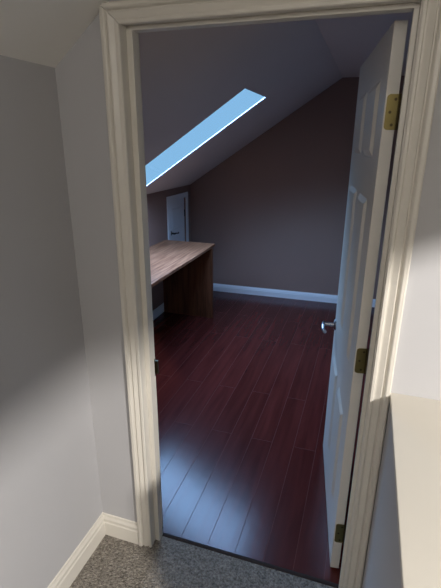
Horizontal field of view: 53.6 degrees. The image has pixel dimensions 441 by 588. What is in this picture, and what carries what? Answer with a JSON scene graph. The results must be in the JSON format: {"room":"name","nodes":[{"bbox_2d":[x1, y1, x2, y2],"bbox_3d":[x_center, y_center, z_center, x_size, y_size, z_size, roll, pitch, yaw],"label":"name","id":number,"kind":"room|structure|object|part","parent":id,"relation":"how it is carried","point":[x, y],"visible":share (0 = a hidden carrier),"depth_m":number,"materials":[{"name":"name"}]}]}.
{"room":"attic stair landing","nodes":[
{"label":"attic stair landing","id":0,"kind":"room"},
{"bbox_2d":[0,55,102,587],"bbox_3d":[-1.390,0.621,-0.776,0.090,2.800,5.230,6,20,17],"label":"wall","id":1,"kind":"structure","parent":0,"point":[50,494],"depth_m":1.43,"materials":[{"name":"grey paint"}]},
{"bbox_2d":[47,512,105,587],"bbox_3d":[-1.331,1.831,-0.322,0.014,0.116,5.130,6,20,17],"label":"baseboard","id":2,"kind":"structure","parent":1,"relation":"attached to","point":[70,570],"depth_m":1.80,"materials":[{"name":"white wood"}]},
{"bbox_2d":[0,0,108,67],"bbox_3d":[0.877,-0.073,-1.784,4.760,1.105,5.180,6,20,17],"label":"ceiling","id":3,"kind":"structure","parent":0,"point":[42,32],"depth_m":1.19,"materials":[{"name":"paint"}]},
{"bbox_2d":[147,185,190,309],"bbox_3d":[-0.896,-0.150,3.754,0.120,1.284,3.455,6,20,17],"label":"wall","id":4,"kind":"structure","parent":0,"point":[156,202],"depth_m":4.35,"materials":[{"name":"beige paint"}]},
{"bbox_2d":[153,303,163,319],"bbox_3d":[-0.962,0.499,3.553,0.014,0.090,2.650,6,20,17],"label":"baseboard","id":5,"kind":"structure","parent":4,"relation":"attached to","point":[159,310],"depth_m":4.47,"materials":[{"name":"white paint"}]},
{"bbox_2d":[170,198,184,240],"bbox_3d":[-0.463,-0.489,4.829,0.104,1.099,0.438,6,20,17],"label":"door","id":6,"kind":"structure","parent":4,"relation":"in","point":[177,211],"depth_m":4.74,"materials":[{"name":"white paint"}]},
{"bbox_2d":[166,192,188,241],"bbox_3d":[-0.455,-0.506,4.813,0.013,1.165,0.543,6,20,17],"label":"door frame","id":7,"kind":"structure","parent":4,"relation":"attached to","point":[169,199],"depth_m":4.58,"materials":[{"name":"white paint"}]},
{"bbox_2d":[69,535,334,587],"bbox_3d":[0.868,2.169,-0.997,4.860,0.064,5.294,6,20,17],"label":"floor","id":8,"kind":"structure","parent":0,"point":[115,562],"depth_m":1.81,"materials":[{"name":"grey carpet"}]},
{"bbox_2d":[55,0,440,585],"bbox_3d":[1.227,0.003,1.039,5.850,2.800,0.058,6,20,17],"label":"wall","id":9,"kind":"structure","parent":0,"point":[79,74],"depth_m":1.44,"materials":[{"name":"grey paint"}]},
{"bbox_2d":[103,512,138,544],"bbox_3d":[-0.446,1.046,1.948,0.182,0.116,0.014,6,20,17],"label":"baseboard","id":10,"kind":"structure","parent":9,"relation":"attached to","point":[115,526],"depth_m":1.94,"materials":[{"name":"white wood"}]},
{"bbox_2d":[120,25,162,544],"bbox_3d":[-0.275,0.147,1.651,0.032,2.012,0.120,6,20,17],"label":"trim","id":11,"kind":"structure","parent":9,"relation":"attached to","point":[130,47],"depth_m":1.54,"materials":[{"name":"white paint"}]},
{"bbox_3d":[-0.263,0.298,1.745,0.016,0.075,0.038,6,20,17],"label":"strike plate","id":12,"kind":"part","parent":11,"relation":"part of","materials":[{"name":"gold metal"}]},
{"bbox_2d":[162,532,338,587],"bbox_3d":[0.103,1.133,1.871,0.808,0.007,0.021,6,20,17],"label":"trim","id":13,"kind":"structure","parent":9,"relation":"attached to","point":[197,544],"depth_m":1.86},
{"bbox_2d":[99,0,440,587],"bbox_3d":[0.085,0.186,1.461,0.929,2.066,0.018,6,20,17],"label":"door frame","id":14,"kind":"structure","parent":9,"relation":"attached to","point":[427,64],"depth_m":1.30,"materials":[{"name":"white wood"}]},
{"bbox_2d":[123,0,420,32],"bbox_3d":[0.109,-0.759,1.200,0.832,0.024,0.115,6,20,17],"label":"trim","id":15,"kind":"structure","parent":9,"relation":"attached to","point":[409,5],"depth_m":1.17,"materials":[{"name":"white wood"}]},
{"bbox_2d":[322,20,407,567],"bbox_3d":[0.551,0.079,1.861,0.182,1.990,0.805,4,19,10],"label":"door","id":16,"kind":"structure","parent":9,"relation":"in","point":[379,99],"depth_m":1.58,"materials":[{"name":"white paint"}]},
{"bbox_3d":[0.553,0.166,2.227,0.074,0.060,0.125,4,19,10],"label":"handle","id":17,"kind":"part","parent":16,"relation":"part of","materials":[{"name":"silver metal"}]},
{"bbox_2d":[338,0,422,587],"bbox_3d":[0.490,0.232,1.418,0.025,2.012,0.130,6,20,17],"label":"trim","id":18,"kind":"structure","parent":9,"relation":"attached to","point":[416,16],"depth_m":1.27,"materials":[{"name":"white paint"}]},
{"bbox_2d":[153,291,374,583],"bbox_3d":[0.417,0.586,3.552,2.950,0.060,3.560,6,20,17],"label":"floor","id":19,"kind":"structure","parent":0,"point":[242,390],"depth_m":2.74,"materials":[{"name":"brown wood"}]},
{"bbox_2d":[149,240,214,317],"bbox_3d":[-0.545,0.065,3.809,0.555,0.745,1.530,6,20,17],"label":"desk","id":20,"kind":"object","parent":19,"relation":"on","point":[185,268],"visible":0.43,"depth_m":4.33,"materials":[{"name":"laminate"}]},
{"bbox_3d":[-0.331,-0.126,4.401,0.539,0.719,0.022,6,20,17],"label":"panel","id":21,"kind":"part","parent":20,"relation":"part of","materials":[{"name":"laminate"}]},
{"bbox_2d":[139,12,412,193],"bbox_3d":[0.439,-1.138,2.916,2.804,1.213,3.405,6,20,17],"label":"ceiling","id":22,"kind":"structure","parent":0,"point":[187,75],"depth_m":2.42,"materials":[{"name":"paint"}]},
{"bbox_2d":[145,88,265,186],"bbox_3d":[-0.250,-1.067,3.151,1.034,0.689,0.580,6,20,17],"label":"window","id":23,"kind":"structure","parent":22,"relation":"attached to","point":[245,88],"depth_m":3.33,"materials":[{"name":"blue glass"}]},
{"bbox_2d":[190,75,404,298],"bbox_3d":[0.965,-1.006,4.646,2.803,2.334,0.100,6,20,16],"label":"wall","id":24,"kind":"structure","parent":0,"point":[273,212],"depth_m":4.71,"materials":[{"name":"beige paint"}]},
{"bbox_2d":[213,283,375,306],"bbox_3d":[0.918,0.021,4.954,2.651,0.090,0.014,6,20,16],"label":"baseboard","id":25,"kind":"structure","parent":24,"relation":"attached to","point":[317,297],"depth_m":5.02,"materials":[{"name":"white paint"}]},
{"bbox_2d":[361,403,400,587],"bbox_3d":[0.602,0.899,1.130,0.398,0.941,0.730,6,20,17],"label":"wall","id":26,"kind":"structure","parent":0,"point":[382,562],"depth_m":1.18,"materials":[{"name":"grey paint"}]},
{"bbox_2d":[390,393,440,587],"bbox_3d":[0.605,0.449,0.970,0.407,0.016,0.735,6,20,17],"label":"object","id":27,"kind":"object","parent":26,"relation":"on","point":[415,421],"visible":1,"depth_m":0.99,"materials":[{"name":"beige paint"}]}
]}

